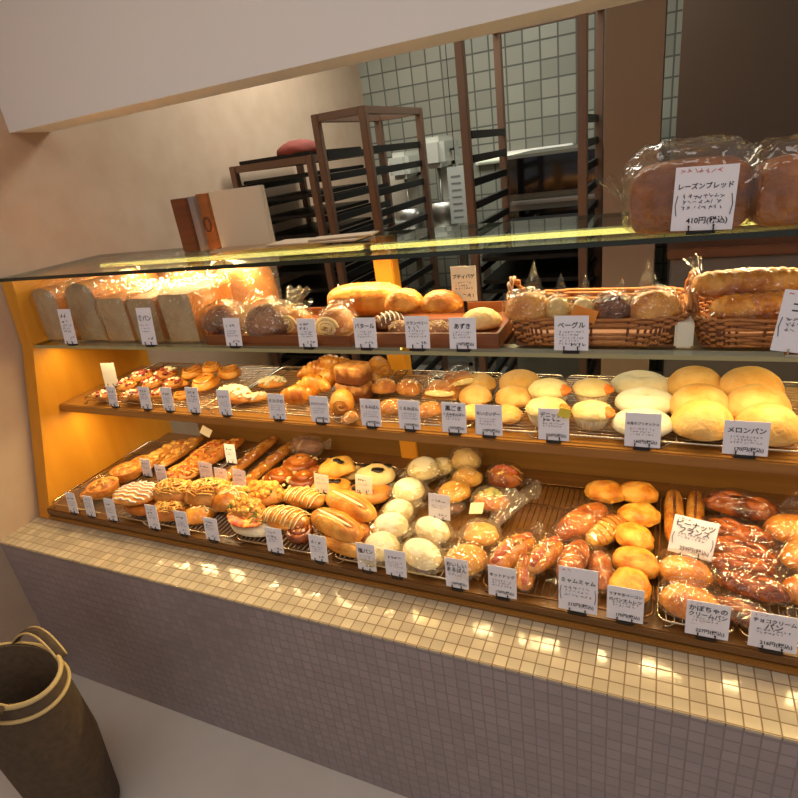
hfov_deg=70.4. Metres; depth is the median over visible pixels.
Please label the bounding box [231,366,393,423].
cooling rack
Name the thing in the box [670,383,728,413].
bun
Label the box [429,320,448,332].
loaf
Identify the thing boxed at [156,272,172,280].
loaf
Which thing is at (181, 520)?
price card
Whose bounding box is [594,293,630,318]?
bread
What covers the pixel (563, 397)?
paper cup
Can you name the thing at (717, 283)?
loaf
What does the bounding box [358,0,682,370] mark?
wall
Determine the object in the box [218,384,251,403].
bread
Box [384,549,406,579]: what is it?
price card
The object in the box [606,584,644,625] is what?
price card
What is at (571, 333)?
price card
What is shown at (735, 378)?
bun
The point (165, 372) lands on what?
pastry
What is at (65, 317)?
price card
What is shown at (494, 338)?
wooden tray
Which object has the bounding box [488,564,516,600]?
price card
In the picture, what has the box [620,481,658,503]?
bun
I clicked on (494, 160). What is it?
shelf
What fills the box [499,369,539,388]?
bun
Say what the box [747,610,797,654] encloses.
price card
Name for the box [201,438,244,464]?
flatbread
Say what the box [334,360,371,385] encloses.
loaf
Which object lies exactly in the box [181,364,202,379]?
bun
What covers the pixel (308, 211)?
baking tray
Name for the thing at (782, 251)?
base cabinet
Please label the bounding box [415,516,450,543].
bun
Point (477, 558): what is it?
bun
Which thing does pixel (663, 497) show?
cooling rack
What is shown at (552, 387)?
muffin
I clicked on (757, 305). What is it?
loaf
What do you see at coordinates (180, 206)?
board
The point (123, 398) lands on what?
pastry
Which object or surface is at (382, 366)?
roll
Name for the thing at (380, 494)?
bun
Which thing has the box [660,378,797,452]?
cooling rack
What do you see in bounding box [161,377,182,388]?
pastry
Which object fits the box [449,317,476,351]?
price card
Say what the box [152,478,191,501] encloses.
bun
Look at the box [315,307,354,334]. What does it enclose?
loaf
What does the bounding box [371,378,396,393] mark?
roll
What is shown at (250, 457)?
bread
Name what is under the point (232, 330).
price card
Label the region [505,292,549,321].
bread
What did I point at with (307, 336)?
price card
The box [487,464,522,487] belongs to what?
bun
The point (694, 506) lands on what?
baguette
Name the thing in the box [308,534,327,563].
price card
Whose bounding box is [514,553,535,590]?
hot dog
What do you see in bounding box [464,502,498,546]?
bun
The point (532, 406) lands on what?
muffin
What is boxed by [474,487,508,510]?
roll
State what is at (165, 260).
glass shelf
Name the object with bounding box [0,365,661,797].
floor
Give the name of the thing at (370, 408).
price card
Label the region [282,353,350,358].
baking tray
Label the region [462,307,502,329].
loaf
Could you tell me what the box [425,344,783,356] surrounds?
light bar
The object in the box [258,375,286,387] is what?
bread
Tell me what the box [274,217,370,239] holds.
baking tray
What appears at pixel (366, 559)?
price card
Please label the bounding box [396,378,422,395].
roll
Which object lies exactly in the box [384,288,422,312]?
loaf
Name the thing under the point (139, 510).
bun
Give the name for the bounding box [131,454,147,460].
tart
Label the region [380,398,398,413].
roll
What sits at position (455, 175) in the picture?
chart
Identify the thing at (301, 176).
baking tray
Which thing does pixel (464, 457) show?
bun
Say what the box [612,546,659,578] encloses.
bun
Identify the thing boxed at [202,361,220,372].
bun
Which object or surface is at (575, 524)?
roll
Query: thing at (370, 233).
cardboard sheet
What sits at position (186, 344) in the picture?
light bar
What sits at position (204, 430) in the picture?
card
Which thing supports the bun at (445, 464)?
on the cooling rack at (471, 495)
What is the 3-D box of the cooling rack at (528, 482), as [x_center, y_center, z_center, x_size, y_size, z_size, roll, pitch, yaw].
[0.427,0.338,1.362,0.350,0.018,0.443,3,25,24]
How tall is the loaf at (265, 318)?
0.106 m
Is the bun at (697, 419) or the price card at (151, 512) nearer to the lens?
the bun at (697, 419)
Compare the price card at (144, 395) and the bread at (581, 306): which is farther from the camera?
the price card at (144, 395)
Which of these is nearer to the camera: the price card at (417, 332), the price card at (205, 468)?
the price card at (417, 332)
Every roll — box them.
[259,505,310,530]
[283,486,325,508]
[293,437,321,454]
[311,507,363,542]
[324,534,362,557]
[326,489,376,522]
[330,389,354,414]
[340,411,358,423]
[358,522,372,540]
[369,356,391,377]
[371,365,376,374]
[371,372,382,383]
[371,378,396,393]
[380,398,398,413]
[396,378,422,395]
[419,401,441,417]
[450,504,463,514]
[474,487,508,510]
[492,509,509,523]
[555,502,608,540]
[556,539,588,578]
[585,514,624,547]
[589,550,612,589]
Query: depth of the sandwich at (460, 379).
1.46 m
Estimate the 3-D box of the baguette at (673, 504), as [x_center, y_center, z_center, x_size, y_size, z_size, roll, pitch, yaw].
[0.664,0.276,1.365,0.050,0.038,0.234,3,25,24]
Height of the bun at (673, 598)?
0.062 m
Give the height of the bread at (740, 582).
0.048 m
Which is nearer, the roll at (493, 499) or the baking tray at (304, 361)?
the roll at (493, 499)
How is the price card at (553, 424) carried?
on the display shelf at (776, 462)
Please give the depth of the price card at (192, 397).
1.62 m
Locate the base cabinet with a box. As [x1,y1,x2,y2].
[662,224,797,386]
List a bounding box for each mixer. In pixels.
[388,150,427,239]
[425,135,467,238]
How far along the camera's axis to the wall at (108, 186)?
2.13 m
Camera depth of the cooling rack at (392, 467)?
1.52 m
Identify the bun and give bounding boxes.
[123,500,154,515]
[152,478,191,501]
[154,500,189,521]
[173,390,185,400]
[177,376,189,387]
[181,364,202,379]
[183,477,234,506]
[185,505,216,524]
[191,372,219,391]
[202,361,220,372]
[211,485,247,511]
[217,364,241,379]
[262,467,292,486]
[281,453,317,474]
[287,470,318,487]
[309,464,319,471]
[311,477,350,501]
[318,455,355,477]
[342,464,360,479]
[349,483,393,504]
[357,461,394,485]
[364,531,399,561]
[373,512,408,537]
[383,499,412,519]
[392,477,424,501]
[403,538,441,569]
[407,456,438,480]
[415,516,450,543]
[434,457,453,475]
[438,480,470,502]
[444,544,487,575]
[452,448,480,469]
[452,468,482,486]
[459,384,491,404]
[463,372,495,391]
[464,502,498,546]
[466,404,474,419]
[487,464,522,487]
[495,385,531,407]
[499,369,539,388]
[502,404,522,423]
[584,480,623,503]
[608,566,651,603]
[610,370,667,393]
[611,407,672,435]
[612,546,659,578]
[614,522,654,550]
[615,387,671,413]
[617,502,660,526]
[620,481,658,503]
[658,583,719,619]
[659,555,713,587]
[667,366,720,395]
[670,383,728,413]
[671,399,733,440]
[719,366,784,395]
[728,384,791,419]
[735,403,797,446]
[763,514,797,543]
[778,540,797,570]
[780,575,797,605]
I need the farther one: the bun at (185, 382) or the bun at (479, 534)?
the bun at (185, 382)
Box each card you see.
[57,309,77,345]
[65,492,79,514]
[82,495,97,517]
[100,363,117,387]
[103,498,118,522]
[106,386,119,407]
[135,308,156,346]
[137,386,152,410]
[140,459,152,477]
[144,504,160,530]
[154,465,166,481]
[160,387,174,412]
[173,510,189,536]
[184,387,200,414]
[198,461,212,477]
[199,426,212,437]
[202,517,219,542]
[214,467,227,480]
[216,389,232,416]
[222,318,242,347]
[224,444,236,464]
[232,468,245,485]
[264,526,283,554]
[267,393,286,421]
[296,318,317,349]
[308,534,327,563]
[309,396,329,424]
[314,473,328,493]
[353,318,377,350]
[355,474,371,494]
[356,542,376,573]
[360,399,381,428]
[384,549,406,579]
[397,399,420,431]
[404,316,429,350]
[428,493,449,521]
[441,402,466,435]
[445,557,468,591]
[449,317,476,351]
[450,266,477,312]
[475,404,502,438]
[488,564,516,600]
[538,407,571,443]
[554,315,588,353]
[558,565,597,616]
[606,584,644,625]
[624,412,661,450]
[667,514,719,561]
[670,163,739,234]
[685,599,730,641]
[722,420,770,458]
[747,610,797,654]
[770,289,797,356]
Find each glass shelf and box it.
[0,212,797,281]
[34,340,797,361]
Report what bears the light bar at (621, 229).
attached to the glass shelf at (165, 260)
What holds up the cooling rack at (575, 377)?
on the display shelf at (776, 462)
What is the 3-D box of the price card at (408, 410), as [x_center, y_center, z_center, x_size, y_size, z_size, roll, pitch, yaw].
[0.024,0.041,1.340,0.055,0.077,0.018,3,25,24]
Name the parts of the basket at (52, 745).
handle, handle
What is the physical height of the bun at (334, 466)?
0.047 m
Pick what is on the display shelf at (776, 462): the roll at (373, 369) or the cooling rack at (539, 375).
the cooling rack at (539, 375)
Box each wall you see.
[0,64,373,643]
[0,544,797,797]
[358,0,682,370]
[662,0,797,371]
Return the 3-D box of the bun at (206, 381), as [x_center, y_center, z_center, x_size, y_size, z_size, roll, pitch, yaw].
[-0.597,-0.052,1.741,0.079,0.039,0.095,-1,24,16]
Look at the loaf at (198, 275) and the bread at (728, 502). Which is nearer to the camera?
the bread at (728, 502)
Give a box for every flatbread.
[139,439,185,472]
[158,436,203,466]
[181,439,225,463]
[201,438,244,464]
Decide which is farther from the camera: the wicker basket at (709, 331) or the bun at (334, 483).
the bun at (334, 483)
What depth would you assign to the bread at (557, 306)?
1.12 m
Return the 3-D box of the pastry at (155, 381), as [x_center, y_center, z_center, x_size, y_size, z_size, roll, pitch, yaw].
[-0.785,-0.055,1.797,0.061,0.034,0.072,-2,24,13]
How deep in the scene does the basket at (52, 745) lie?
1.37 m
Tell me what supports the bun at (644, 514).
on the cooling rack at (528, 482)
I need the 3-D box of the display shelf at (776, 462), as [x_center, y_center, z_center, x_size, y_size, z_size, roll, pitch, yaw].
[0.044,0.015,1.529,2.420,0.026,0.362,3,25,24]
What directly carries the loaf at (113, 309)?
on the glass shelf at (500, 354)
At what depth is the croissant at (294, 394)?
1.53 m
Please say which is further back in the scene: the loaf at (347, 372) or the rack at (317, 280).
the rack at (317, 280)
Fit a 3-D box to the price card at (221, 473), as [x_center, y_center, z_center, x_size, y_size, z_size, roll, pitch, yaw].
[-0.541,0.237,1.720,0.049,0.059,0.018,3,25,24]
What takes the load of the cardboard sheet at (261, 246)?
on the glass shelf at (165, 260)
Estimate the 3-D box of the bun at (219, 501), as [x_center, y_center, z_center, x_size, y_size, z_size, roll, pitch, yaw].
[-0.494,0.284,1.644,0.121,0.057,0.104,3,25,24]
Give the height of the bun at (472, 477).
0.048 m
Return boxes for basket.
[0,626,119,797]
[506,268,698,346]
[688,271,777,347]
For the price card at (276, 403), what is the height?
0.074 m
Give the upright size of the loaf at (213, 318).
0.094 m
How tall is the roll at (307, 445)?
0.073 m
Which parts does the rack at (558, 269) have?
post, post, post, post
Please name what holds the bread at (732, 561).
on the cooling rack at (783, 509)
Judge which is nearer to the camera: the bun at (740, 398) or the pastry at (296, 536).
the bun at (740, 398)
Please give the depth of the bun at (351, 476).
1.71 m
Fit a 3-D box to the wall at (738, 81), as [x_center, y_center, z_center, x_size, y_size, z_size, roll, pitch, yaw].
[1.823,-0.927,1.945,1.580,2.700,0.100,3,25,24]
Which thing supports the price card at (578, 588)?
on the display case
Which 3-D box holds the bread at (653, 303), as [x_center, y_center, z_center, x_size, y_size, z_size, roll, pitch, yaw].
[0.482,-0.200,1.065,0.102,0.101,0.101,-22,27,-30]
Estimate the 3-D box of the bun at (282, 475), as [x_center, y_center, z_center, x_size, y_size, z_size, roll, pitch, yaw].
[-0.370,0.238,1.739,0.108,0.041,0.114,-23,27,-32]
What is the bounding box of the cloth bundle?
[277,139,315,155]
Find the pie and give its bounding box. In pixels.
[112,481,154,505]
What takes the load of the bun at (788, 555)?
on the cooling rack at (783, 509)
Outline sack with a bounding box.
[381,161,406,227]
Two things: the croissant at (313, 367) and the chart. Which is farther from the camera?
the chart
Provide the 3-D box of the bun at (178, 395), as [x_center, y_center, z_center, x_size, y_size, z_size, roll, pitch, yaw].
[-0.660,-0.012,1.720,0.056,0.023,0.046,-10,23,-6]
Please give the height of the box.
0.050 m
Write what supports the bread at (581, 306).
in the wicker basket at (654, 332)
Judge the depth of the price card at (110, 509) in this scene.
1.71 m
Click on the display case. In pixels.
(69, 448)
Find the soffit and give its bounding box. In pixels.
[0,0,642,132]
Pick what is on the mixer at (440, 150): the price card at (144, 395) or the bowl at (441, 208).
the bowl at (441, 208)
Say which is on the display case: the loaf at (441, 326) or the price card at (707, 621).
the price card at (707, 621)
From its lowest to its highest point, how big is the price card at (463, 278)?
0.139 m
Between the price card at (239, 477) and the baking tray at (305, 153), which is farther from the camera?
the baking tray at (305, 153)
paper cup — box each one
[528,415,537,427]
[531,395,566,401]
[573,416,610,430]
[574,393,609,402]
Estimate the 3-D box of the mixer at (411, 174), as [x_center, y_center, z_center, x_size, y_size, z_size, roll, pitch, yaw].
[0.068,-1.163,3.274,0.170,0.500,0.270,3,25,24]
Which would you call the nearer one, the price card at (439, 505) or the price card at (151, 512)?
the price card at (439, 505)
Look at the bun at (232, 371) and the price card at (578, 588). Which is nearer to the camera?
the price card at (578, 588)
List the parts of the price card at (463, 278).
clip stem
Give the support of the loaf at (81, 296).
on the glass shelf at (500, 354)
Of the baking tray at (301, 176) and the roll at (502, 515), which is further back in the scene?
the baking tray at (301, 176)
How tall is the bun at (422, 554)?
0.049 m
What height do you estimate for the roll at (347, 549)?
0.040 m
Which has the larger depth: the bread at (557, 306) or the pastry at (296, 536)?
the pastry at (296, 536)
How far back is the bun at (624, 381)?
1.32 m
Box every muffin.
[525,396,569,427]
[528,378,570,401]
[571,400,614,430]
[572,378,613,402]
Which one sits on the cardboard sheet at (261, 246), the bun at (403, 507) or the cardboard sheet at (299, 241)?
the cardboard sheet at (299, 241)
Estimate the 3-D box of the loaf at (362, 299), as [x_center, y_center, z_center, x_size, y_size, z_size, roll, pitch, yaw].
[-0.085,-0.269,1.528,0.240,0.093,0.102,3,25,24]
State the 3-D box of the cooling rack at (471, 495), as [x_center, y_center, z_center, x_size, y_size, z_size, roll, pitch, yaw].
[0.072,0.319,1.523,0.330,0.018,0.443,3,25,24]
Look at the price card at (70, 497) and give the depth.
1.78 m
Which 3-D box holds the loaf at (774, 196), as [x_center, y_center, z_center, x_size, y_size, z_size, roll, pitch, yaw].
[0.667,-0.369,0.939,0.251,0.139,0.154,0,24,17]
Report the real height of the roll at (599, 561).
0.044 m
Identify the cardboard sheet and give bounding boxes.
[210,241,311,252]
[266,236,367,246]
[308,231,378,241]
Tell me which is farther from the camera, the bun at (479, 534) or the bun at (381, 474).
the bun at (381, 474)
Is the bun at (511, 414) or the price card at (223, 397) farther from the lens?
the price card at (223, 397)
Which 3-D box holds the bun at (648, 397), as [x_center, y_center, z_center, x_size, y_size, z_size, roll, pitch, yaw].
[0.548,0.003,1.260,0.128,0.047,0.105,3,25,24]
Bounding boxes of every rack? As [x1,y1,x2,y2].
[52,440,240,525]
[84,362,280,413]
[159,450,311,541]
[229,146,386,369]
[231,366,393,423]
[237,458,397,560]
[311,105,448,374]
[335,468,500,579]
[350,370,502,427]
[454,9,604,379]
[475,374,563,438]
[482,481,657,623]
[565,375,624,439]
[656,496,734,639]
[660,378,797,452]
[723,508,797,647]
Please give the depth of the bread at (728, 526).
1.24 m
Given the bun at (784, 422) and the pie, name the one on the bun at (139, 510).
the pie
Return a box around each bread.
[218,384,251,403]
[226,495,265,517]
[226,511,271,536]
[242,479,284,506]
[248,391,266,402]
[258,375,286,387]
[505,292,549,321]
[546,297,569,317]
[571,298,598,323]
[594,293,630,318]
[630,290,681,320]
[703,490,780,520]
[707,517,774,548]
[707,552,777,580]
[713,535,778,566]
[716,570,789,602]
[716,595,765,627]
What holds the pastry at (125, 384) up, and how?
on the cooling rack at (163, 364)
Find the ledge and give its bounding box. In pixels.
[0,516,797,743]
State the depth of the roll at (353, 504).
1.49 m
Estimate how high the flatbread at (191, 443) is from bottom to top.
0.033 m
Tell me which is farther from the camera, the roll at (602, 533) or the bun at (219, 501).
the bun at (219, 501)
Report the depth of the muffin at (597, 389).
1.30 m
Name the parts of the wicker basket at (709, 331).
handle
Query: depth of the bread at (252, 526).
1.52 m
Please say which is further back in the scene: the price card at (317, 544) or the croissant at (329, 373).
the croissant at (329, 373)
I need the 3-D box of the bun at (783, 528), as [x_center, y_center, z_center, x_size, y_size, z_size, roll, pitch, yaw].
[0.885,0.277,1.230,0.183,0.065,0.109,3,25,24]
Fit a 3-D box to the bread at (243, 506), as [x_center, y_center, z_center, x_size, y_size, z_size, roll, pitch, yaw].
[-0.431,0.303,1.589,0.098,0.052,0.136,-20,26,-26]
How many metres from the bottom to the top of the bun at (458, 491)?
0.052 m
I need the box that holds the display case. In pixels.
[1,236,797,675]
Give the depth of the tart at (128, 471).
1.91 m
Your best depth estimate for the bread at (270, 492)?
1.64 m
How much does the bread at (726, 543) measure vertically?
0.052 m
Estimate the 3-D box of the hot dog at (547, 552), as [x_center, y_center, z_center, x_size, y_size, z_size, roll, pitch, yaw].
[0.327,0.335,1.266,0.075,0.049,0.162,15,32,42]
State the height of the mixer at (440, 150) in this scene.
0.550 m
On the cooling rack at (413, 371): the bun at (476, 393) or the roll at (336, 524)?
the bun at (476, 393)
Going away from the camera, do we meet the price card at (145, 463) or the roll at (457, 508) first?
the roll at (457, 508)
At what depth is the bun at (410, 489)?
1.55 m
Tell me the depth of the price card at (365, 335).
1.29 m
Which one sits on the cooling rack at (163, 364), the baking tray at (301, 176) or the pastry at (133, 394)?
the pastry at (133, 394)
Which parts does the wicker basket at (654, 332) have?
handle, handle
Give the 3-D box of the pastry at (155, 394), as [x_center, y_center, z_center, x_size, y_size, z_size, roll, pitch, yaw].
[-0.739,-0.019,1.733,0.048,0.026,0.057,-22,27,-29]
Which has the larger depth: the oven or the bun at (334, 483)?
the oven
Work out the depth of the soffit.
1.40 m
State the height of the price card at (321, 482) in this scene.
0.063 m
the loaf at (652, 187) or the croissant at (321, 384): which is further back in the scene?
the croissant at (321, 384)
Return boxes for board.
[170,197,200,251]
[187,196,209,249]
[195,193,221,248]
[209,185,275,247]
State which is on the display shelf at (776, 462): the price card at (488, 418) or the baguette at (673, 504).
the price card at (488, 418)
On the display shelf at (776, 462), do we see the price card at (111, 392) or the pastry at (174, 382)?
the price card at (111, 392)
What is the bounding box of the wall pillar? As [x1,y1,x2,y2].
[601,0,667,380]
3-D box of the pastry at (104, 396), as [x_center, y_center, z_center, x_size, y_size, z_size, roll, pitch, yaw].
[-0.936,-0.013,1.812,0.053,0.024,0.044,-16,24,-19]
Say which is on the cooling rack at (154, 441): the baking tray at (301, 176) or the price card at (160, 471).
the price card at (160, 471)
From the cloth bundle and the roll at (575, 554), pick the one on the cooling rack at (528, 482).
the roll at (575, 554)
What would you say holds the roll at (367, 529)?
on the cooling rack at (471, 495)
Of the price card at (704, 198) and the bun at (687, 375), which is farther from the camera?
the bun at (687, 375)
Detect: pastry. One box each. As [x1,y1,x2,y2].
[92,389,105,399]
[99,390,107,399]
[116,377,137,390]
[120,391,131,401]
[126,388,139,399]
[130,369,153,381]
[140,375,162,388]
[150,388,161,398]
[153,366,178,380]
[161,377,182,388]
[286,524,319,544]
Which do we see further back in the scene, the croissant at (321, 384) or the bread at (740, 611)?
the croissant at (321, 384)
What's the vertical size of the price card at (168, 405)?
0.075 m
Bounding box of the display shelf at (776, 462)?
[59,365,797,475]
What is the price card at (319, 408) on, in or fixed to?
on the display shelf at (776, 462)
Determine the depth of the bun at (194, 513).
1.61 m
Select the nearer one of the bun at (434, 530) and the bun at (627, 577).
the bun at (627, 577)
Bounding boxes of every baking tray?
[239,146,360,164]
[243,165,363,184]
[260,241,359,258]
[266,182,365,201]
[270,200,368,220]
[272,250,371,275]
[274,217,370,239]
[279,282,350,307]
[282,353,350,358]
[287,354,365,369]
[482,212,593,235]
[482,236,591,261]
[513,294,591,312]
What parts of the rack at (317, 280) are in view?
post, post, post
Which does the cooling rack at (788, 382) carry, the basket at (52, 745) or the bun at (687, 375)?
the bun at (687, 375)
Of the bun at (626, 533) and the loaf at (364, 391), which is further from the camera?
the loaf at (364, 391)
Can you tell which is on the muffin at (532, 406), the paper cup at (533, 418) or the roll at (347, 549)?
the paper cup at (533, 418)
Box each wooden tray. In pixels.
[204,307,380,346]
[375,301,512,348]
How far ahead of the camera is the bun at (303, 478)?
1.69 m
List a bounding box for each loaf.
[31,276,97,339]
[65,273,158,339]
[96,280,176,340]
[126,281,197,340]
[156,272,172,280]
[157,276,233,340]
[172,262,226,281]
[205,304,246,334]
[213,260,278,312]
[245,303,287,334]
[282,307,312,334]
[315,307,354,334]
[327,282,400,316]
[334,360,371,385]
[335,380,372,402]
[376,311,403,329]
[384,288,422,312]
[388,320,404,332]
[420,290,462,313]
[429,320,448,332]
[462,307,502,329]
[630,156,752,233]
[691,267,797,297]
[709,291,783,318]
[748,153,797,225]
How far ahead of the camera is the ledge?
1.21 m
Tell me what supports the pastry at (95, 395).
on the cooling rack at (163, 364)
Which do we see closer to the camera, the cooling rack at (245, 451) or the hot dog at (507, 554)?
the hot dog at (507, 554)
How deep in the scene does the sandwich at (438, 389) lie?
1.44 m
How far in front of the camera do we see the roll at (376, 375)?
1.58 m
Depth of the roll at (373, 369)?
1.59 m
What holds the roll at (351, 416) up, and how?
on the cooling rack at (413, 371)
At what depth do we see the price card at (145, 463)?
1.84 m
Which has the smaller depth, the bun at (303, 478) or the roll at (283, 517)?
the roll at (283, 517)
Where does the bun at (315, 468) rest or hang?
on the cooling rack at (392, 467)
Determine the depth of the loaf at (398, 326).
1.33 m
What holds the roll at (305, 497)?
on the cooling rack at (392, 467)
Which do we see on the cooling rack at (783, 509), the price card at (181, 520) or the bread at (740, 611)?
the bread at (740, 611)
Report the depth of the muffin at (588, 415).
1.20 m
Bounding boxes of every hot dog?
[488,532,534,567]
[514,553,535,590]
[526,536,562,573]
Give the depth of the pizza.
1.85 m
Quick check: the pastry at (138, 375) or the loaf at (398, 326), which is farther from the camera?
the pastry at (138, 375)
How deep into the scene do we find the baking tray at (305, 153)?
2.52 m
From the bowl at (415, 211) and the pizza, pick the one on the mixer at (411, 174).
the bowl at (415, 211)
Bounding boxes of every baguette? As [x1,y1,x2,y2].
[664,487,683,542]
[685,488,703,520]
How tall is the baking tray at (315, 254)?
0.016 m
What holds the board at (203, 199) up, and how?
on the glass shelf at (165, 260)
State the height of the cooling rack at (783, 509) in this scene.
0.018 m
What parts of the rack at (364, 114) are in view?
post, post, post, post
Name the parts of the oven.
door handle, door, door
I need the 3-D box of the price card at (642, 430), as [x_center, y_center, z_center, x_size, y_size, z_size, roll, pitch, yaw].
[0.487,0.066,1.130,0.066,0.077,0.018,3,25,24]
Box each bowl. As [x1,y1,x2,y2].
[395,206,423,234]
[432,199,457,232]
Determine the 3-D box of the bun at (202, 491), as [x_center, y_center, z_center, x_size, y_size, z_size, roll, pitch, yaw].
[-0.561,0.267,1.682,0.185,0.067,0.129,-1,24,15]
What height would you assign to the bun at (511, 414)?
0.033 m
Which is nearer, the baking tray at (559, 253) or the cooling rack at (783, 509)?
the cooling rack at (783, 509)
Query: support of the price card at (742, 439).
on the display shelf at (776, 462)
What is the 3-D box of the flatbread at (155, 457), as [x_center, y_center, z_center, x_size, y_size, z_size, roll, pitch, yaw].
[-0.852,0.195,2.022,0.077,0.035,0.242,5,26,28]
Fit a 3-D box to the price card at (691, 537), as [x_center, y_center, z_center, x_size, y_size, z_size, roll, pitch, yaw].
[0.622,0.295,1.196,0.096,0.087,0.039,3,25,24]
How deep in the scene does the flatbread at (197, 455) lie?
1.98 m
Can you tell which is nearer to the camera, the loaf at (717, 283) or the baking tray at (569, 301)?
the loaf at (717, 283)
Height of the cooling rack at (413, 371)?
0.018 m
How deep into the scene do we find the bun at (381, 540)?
1.37 m
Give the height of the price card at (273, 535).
0.076 m
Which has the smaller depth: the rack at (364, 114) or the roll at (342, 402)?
the roll at (342, 402)
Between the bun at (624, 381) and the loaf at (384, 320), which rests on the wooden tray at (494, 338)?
the loaf at (384, 320)
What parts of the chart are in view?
cord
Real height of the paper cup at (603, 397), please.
0.033 m
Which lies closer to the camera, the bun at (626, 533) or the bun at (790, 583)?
the bun at (790, 583)
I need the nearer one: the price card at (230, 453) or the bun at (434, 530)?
the bun at (434, 530)
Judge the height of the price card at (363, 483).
0.062 m
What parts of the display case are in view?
panel, post, rail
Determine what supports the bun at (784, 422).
on the cooling rack at (788, 382)
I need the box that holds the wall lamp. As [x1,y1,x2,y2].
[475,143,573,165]
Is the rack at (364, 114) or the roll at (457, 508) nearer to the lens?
the roll at (457, 508)
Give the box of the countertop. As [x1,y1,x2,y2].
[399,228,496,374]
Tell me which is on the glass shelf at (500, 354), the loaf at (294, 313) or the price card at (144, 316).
the price card at (144, 316)
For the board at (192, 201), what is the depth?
1.70 m
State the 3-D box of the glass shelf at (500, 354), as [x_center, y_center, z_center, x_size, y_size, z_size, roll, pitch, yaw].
[0.016,-0.181,1.443,2.420,0.009,0.365,3,25,24]
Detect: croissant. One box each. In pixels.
[280,385,317,404]
[295,374,330,392]
[297,360,325,377]
[317,354,349,368]
[317,368,336,386]
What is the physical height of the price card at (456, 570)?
0.079 m
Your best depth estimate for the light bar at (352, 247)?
1.51 m
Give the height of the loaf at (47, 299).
0.186 m
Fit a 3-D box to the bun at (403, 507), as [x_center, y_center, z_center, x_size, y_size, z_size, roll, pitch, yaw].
[-0.007,0.294,1.502,0.155,0.044,0.107,-24,28,-33]
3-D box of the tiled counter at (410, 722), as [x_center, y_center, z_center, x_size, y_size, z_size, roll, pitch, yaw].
[0.213,0.633,1.588,2.860,0.549,0.697,3,25,24]
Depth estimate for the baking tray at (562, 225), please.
2.35 m
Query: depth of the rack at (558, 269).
2.32 m
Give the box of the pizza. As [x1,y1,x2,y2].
[166,461,199,479]
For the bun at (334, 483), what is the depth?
1.66 m
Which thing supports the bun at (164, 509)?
on the cooling rack at (245, 451)
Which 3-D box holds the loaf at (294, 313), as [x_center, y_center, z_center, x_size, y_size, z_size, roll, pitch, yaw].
[-0.265,-0.219,1.497,0.103,0.076,0.141,3,25,24]
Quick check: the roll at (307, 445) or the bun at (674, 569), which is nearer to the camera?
the bun at (674, 569)
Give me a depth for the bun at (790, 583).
1.09 m
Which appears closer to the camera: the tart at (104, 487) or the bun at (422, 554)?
the bun at (422, 554)
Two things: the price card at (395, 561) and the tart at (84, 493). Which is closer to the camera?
the price card at (395, 561)
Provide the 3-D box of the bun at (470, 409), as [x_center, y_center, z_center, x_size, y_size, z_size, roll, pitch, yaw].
[0.174,0.029,1.346,0.058,0.028,0.064,-6,23,4]
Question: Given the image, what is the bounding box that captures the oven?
[507,141,603,379]
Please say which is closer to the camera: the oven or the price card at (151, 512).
the price card at (151, 512)
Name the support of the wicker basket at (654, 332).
on the glass shelf at (500, 354)
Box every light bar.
[58,340,403,350]
[260,243,365,256]
[370,217,757,249]
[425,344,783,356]
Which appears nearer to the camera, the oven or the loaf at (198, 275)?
the loaf at (198, 275)
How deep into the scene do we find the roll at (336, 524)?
1.42 m
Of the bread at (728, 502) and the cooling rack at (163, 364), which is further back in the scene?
the cooling rack at (163, 364)
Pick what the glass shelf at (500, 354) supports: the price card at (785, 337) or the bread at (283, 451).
the price card at (785, 337)
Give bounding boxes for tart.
[80,491,88,499]
[85,476,119,499]
[109,461,141,482]
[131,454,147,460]
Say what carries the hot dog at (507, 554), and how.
on the cooling rack at (528, 482)
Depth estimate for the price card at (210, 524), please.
1.55 m
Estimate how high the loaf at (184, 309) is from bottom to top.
0.155 m
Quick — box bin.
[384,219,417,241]
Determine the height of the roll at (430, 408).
0.038 m
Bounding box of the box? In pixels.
[674,316,694,347]
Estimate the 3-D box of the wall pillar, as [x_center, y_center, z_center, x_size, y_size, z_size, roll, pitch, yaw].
[0.783,-0.679,1.900,0.157,2.550,0.300,3,25,24]
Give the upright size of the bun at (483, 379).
0.043 m
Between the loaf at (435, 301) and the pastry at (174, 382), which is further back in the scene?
the pastry at (174, 382)
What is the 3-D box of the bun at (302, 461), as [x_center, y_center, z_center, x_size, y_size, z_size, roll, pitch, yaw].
[-0.321,0.204,1.823,0.123,0.044,0.116,-26,29,-36]
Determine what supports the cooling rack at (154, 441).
on the display case
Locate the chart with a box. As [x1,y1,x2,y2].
[445,44,467,223]
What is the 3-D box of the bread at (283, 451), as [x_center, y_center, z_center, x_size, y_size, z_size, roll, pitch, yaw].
[-0.426,0.201,1.899,0.061,0.035,0.359,4,26,26]
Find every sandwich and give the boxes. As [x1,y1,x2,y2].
[421,377,461,400]
[443,368,474,388]
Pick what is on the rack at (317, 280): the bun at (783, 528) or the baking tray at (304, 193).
the baking tray at (304, 193)

